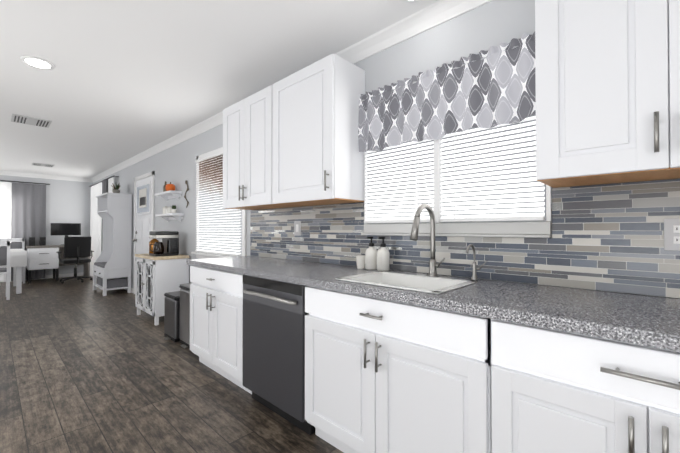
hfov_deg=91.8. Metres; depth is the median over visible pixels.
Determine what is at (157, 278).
sideboard
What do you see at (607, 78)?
upper cabinet
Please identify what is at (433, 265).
faucet
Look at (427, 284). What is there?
sink
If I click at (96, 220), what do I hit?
curtain
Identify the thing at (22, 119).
ceiling vent
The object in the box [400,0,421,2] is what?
recessed light
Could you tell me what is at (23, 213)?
curtain
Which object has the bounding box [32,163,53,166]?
ceiling vent
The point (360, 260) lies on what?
cup
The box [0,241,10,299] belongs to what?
dining chair
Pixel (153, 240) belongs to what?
coffee canister
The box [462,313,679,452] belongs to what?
base cabinet
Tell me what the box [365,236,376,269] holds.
soap dispenser
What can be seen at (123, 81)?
ceiling
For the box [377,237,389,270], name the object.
soap dispenser
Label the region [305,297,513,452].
base cabinet
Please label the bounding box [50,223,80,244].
monitor
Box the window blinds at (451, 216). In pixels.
[364,116,544,222]
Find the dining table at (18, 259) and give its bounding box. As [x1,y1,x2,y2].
[0,249,26,293]
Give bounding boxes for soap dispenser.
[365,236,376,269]
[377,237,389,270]
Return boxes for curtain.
[0,182,45,281]
[90,177,113,275]
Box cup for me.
[356,255,364,268]
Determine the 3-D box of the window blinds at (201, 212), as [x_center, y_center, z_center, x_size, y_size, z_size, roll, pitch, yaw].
[-1.422,-0.263,3.778,1.050,1.153,0.040,0,-1,43]
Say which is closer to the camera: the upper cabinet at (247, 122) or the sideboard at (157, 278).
the upper cabinet at (247, 122)
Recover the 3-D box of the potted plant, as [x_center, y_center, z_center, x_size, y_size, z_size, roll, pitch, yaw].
[-4.209,-0.716,6.192,0.273,0.232,0.177,0,-1,43]
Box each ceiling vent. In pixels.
[11,114,51,127]
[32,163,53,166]
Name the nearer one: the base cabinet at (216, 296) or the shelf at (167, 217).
the base cabinet at (216, 296)
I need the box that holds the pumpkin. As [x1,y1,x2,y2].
[165,182,174,190]
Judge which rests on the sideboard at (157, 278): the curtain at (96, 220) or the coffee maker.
the coffee maker
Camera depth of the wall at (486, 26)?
2.19 m
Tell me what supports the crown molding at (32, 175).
attached to the wall at (68, 201)
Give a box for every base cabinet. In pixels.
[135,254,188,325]
[190,265,313,393]
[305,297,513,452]
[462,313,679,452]
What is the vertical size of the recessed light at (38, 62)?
0.014 m
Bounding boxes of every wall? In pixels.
[0,175,92,274]
[93,0,671,297]
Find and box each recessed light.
[20,55,54,69]
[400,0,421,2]
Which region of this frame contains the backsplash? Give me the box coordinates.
[250,179,679,297]
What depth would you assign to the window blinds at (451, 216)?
1.80 m
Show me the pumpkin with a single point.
(170, 186)
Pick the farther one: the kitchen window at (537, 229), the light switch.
the light switch
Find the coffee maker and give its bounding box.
[149,231,178,255]
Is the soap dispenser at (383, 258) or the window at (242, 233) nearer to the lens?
the soap dispenser at (383, 258)
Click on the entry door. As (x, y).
(144, 186)
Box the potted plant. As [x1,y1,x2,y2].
[111,183,120,192]
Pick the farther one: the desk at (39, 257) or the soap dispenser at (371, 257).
the desk at (39, 257)
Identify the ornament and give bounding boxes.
[184,180,188,207]
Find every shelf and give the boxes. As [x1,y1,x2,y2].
[154,190,181,200]
[155,213,183,221]
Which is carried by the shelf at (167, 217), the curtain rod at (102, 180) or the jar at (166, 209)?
the jar at (166, 209)
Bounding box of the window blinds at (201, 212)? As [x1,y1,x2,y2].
[195,151,240,255]
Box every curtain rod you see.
[0,180,49,184]
[89,176,118,186]
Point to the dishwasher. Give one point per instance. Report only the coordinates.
(274, 313)
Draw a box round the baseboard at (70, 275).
[4,272,83,281]
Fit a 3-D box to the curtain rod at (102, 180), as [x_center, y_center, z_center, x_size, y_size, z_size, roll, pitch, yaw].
[-5.493,-1.028,7.615,2.440,0.023,0.100,0,-1,43]
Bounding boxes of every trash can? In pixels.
[164,291,179,341]
[179,283,191,348]
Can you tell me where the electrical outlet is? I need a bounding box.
[664,218,679,250]
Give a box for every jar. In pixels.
[164,206,168,213]
[169,205,176,212]
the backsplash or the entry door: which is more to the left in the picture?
the entry door
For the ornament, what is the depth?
4.42 m
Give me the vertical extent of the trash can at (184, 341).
0.604 m
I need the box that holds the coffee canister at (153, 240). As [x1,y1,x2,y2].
[149,238,158,253]
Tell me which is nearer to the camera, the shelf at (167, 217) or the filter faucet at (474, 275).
the filter faucet at (474, 275)
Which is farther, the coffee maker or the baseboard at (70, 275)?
the baseboard at (70, 275)
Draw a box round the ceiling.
[0,0,438,178]
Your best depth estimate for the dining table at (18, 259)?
6.00 m
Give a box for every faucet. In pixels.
[410,204,444,276]
[466,244,486,280]
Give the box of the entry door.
[132,171,154,293]
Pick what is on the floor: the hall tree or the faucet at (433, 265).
the hall tree
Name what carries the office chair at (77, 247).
on the floor
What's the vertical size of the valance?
0.407 m
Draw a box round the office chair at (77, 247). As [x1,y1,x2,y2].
[56,236,93,283]
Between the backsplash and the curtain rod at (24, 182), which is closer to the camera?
the backsplash
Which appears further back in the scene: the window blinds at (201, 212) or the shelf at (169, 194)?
the shelf at (169, 194)
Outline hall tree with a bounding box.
[92,192,131,295]
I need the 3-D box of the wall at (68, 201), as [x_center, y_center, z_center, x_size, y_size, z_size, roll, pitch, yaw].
[-8.052,-0.003,6.860,0.100,2.480,4.700,0,-1,43]
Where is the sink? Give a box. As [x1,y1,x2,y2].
[335,271,476,293]
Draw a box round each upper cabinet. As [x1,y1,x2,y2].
[223,85,294,209]
[271,54,364,205]
[535,0,679,187]
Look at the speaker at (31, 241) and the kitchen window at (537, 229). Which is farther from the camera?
the speaker at (31, 241)
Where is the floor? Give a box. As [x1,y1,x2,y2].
[0,276,343,452]
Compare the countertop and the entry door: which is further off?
the entry door
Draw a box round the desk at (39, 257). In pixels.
[25,245,89,283]
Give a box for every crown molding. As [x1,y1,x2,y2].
[0,170,87,181]
[88,0,492,182]
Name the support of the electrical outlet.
attached to the backsplash
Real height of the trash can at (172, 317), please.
0.474 m
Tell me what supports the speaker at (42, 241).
on the desk at (39, 257)
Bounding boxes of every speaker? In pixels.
[29,237,34,245]
[39,237,45,245]
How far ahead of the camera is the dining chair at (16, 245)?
7.33 m
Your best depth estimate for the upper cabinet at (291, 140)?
2.24 m
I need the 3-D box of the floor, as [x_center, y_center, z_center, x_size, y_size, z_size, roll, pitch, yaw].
[-2.997,1.244,2.151,13.900,0.100,4.800,0,-1,43]
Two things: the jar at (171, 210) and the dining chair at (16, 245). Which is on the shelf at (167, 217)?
the jar at (171, 210)
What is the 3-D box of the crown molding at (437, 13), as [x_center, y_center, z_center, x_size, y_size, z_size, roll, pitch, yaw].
[-1.444,-1.225,3.821,13.700,0.091,0.072,0,-1,43]
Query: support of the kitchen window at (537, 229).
in the wall at (486, 26)
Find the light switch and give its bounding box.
[294,221,300,235]
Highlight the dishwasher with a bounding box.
[243,275,314,434]
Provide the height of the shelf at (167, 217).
0.112 m
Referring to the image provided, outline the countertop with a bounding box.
[187,256,679,351]
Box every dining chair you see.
[0,238,25,283]
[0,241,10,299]
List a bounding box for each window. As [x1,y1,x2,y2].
[191,147,246,258]
[362,114,551,237]
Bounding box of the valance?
[358,32,535,151]

